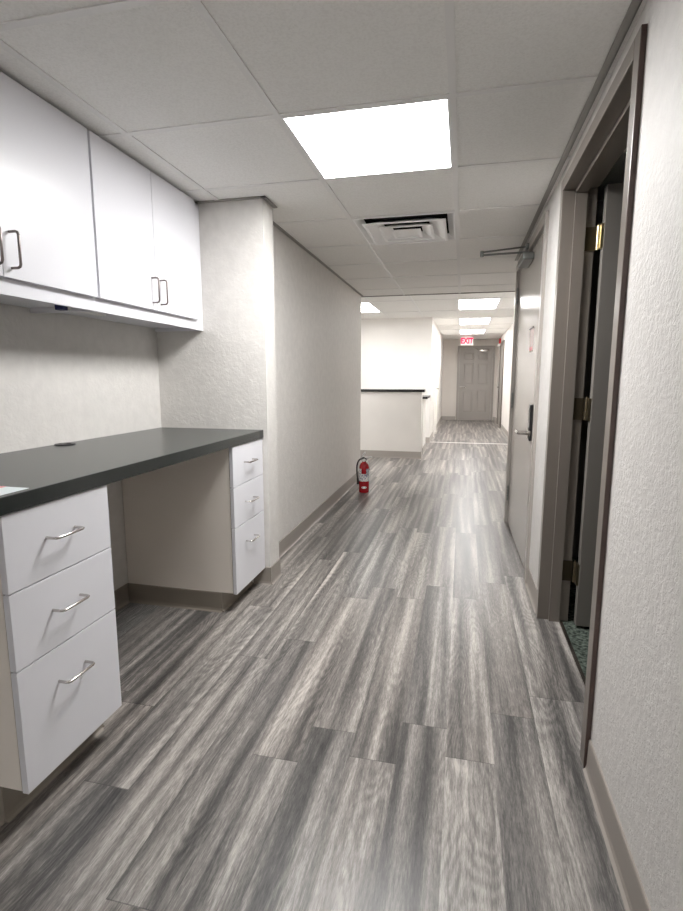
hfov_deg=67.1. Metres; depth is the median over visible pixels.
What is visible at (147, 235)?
upper cabinet
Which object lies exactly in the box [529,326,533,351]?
notice
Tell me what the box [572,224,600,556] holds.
wall
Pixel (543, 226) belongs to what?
door frame
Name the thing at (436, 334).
door frame
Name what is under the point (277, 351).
wall
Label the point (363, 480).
fire extinguisher
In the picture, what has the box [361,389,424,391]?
ledge
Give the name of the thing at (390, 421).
wall
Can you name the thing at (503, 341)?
door frame
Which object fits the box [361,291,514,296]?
trim
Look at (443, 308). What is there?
ceiling
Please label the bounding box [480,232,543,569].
door
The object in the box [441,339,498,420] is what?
wall
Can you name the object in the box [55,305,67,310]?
clip
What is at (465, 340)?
exit sign
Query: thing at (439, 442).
transition strip
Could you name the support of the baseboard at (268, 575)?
attached to the wall at (277, 351)
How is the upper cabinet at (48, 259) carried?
attached to the wall at (64, 378)
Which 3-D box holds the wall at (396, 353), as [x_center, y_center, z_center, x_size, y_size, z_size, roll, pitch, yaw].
[0.559,-1.875,12.306,3.440,2.400,5.500,2,9,13]
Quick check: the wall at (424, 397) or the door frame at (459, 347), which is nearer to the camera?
the wall at (424, 397)
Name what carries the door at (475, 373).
in the wall at (450, 346)
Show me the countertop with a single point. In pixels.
(52, 472)
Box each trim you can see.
[195,196,362,295]
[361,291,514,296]
[515,0,642,260]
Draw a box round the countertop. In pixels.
[0,427,262,515]
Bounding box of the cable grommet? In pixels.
[54,442,75,445]
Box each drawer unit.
[0,485,121,825]
[122,438,264,612]
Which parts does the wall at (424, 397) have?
panel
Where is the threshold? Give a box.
[559,621,585,686]
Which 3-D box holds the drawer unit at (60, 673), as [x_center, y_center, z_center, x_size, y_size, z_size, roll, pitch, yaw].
[-1.058,0.525,1.545,0.662,0.848,0.408,2,9,13]
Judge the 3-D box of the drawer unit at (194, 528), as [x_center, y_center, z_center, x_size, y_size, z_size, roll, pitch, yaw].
[-0.767,0.340,2.779,0.662,0.848,0.397,2,9,13]
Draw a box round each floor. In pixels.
[0,420,625,910]
[562,557,589,677]
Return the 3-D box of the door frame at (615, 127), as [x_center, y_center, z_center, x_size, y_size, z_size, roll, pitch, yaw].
[0.927,-0.129,1.913,0.142,2.035,1.066,2,9,13]
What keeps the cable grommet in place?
on the countertop
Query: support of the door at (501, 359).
in the wall at (507, 336)
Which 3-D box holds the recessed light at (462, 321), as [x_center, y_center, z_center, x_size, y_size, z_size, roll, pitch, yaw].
[2.529,-2.561,9.787,0.576,0.031,1.196,2,9,13]
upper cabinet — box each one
[0,71,97,312]
[36,130,202,331]
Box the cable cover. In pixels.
[54,305,105,315]
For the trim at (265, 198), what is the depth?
3.15 m
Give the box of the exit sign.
[461,336,472,344]
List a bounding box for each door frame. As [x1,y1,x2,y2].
[433,333,438,436]
[456,346,494,420]
[497,340,504,427]
[504,210,548,583]
[536,23,647,767]
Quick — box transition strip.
[439,442,492,443]
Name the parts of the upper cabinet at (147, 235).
door, frame, handle, handle, door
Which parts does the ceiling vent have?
plate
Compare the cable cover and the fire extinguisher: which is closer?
the cable cover
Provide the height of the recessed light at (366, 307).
0.031 m
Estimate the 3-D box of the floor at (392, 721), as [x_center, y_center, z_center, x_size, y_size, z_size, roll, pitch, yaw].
[-0.098,0.295,5.934,5.173,0.001,19.300,2,9,13]
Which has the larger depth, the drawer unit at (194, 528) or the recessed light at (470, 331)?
the recessed light at (470, 331)
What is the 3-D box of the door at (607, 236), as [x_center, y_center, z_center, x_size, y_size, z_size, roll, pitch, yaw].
[1.534,-0.154,2.234,0.975,1.966,0.064,2,9,13]
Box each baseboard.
[114,584,129,611]
[253,471,358,584]
[360,416,651,910]
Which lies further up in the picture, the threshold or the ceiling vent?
the ceiling vent
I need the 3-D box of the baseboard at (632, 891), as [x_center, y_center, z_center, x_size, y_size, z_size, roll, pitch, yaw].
[0.434,0.287,5.651,3.530,0.102,19.000,2,9,13]
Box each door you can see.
[434,339,438,432]
[458,347,492,419]
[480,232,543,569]
[497,344,502,425]
[562,183,623,626]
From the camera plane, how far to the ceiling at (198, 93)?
1.67 m
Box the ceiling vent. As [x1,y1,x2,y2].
[352,212,455,244]
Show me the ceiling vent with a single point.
(437, 227)
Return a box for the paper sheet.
[0,486,27,495]
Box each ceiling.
[0,0,646,295]
[361,292,514,339]
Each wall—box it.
[0,303,160,590]
[156,199,360,581]
[360,392,422,451]
[361,317,443,436]
[421,395,429,450]
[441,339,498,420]
[496,323,513,430]
[518,0,682,910]
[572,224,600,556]
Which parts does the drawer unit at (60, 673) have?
kick trim, drawer, drawer, handle, drawer, handle, handle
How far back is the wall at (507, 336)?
11.22 m
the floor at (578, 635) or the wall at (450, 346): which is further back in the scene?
the wall at (450, 346)
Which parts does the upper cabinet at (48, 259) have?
door, handle, handle, frame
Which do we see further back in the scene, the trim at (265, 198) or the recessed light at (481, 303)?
the recessed light at (481, 303)
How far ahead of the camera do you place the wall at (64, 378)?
2.32 m
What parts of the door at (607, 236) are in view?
hinge plate, hinge plate, hinge plate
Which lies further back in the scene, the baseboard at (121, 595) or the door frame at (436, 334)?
the door frame at (436, 334)
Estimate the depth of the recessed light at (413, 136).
2.01 m
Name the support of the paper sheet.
on the countertop
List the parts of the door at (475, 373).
panel, panel, panel, panel, panel, panel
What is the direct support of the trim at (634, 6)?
attached to the wall at (637, 729)
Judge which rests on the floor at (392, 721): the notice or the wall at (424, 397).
the wall at (424, 397)
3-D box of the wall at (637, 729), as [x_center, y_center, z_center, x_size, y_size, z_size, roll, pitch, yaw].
[0.499,-0.042,0.105,0.142,2.400,8.440,2,9,13]
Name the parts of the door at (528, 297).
closer arm, lever, lock plate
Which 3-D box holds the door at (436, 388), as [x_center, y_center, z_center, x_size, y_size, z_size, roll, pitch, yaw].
[1.997,-1.448,10.785,0.072,1.990,0.900,2,9,13]
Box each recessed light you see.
[282,98,451,178]
[361,302,381,312]
[457,298,500,309]
[459,318,491,324]
[460,329,485,333]
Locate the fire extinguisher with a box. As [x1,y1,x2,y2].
[356,452,371,492]

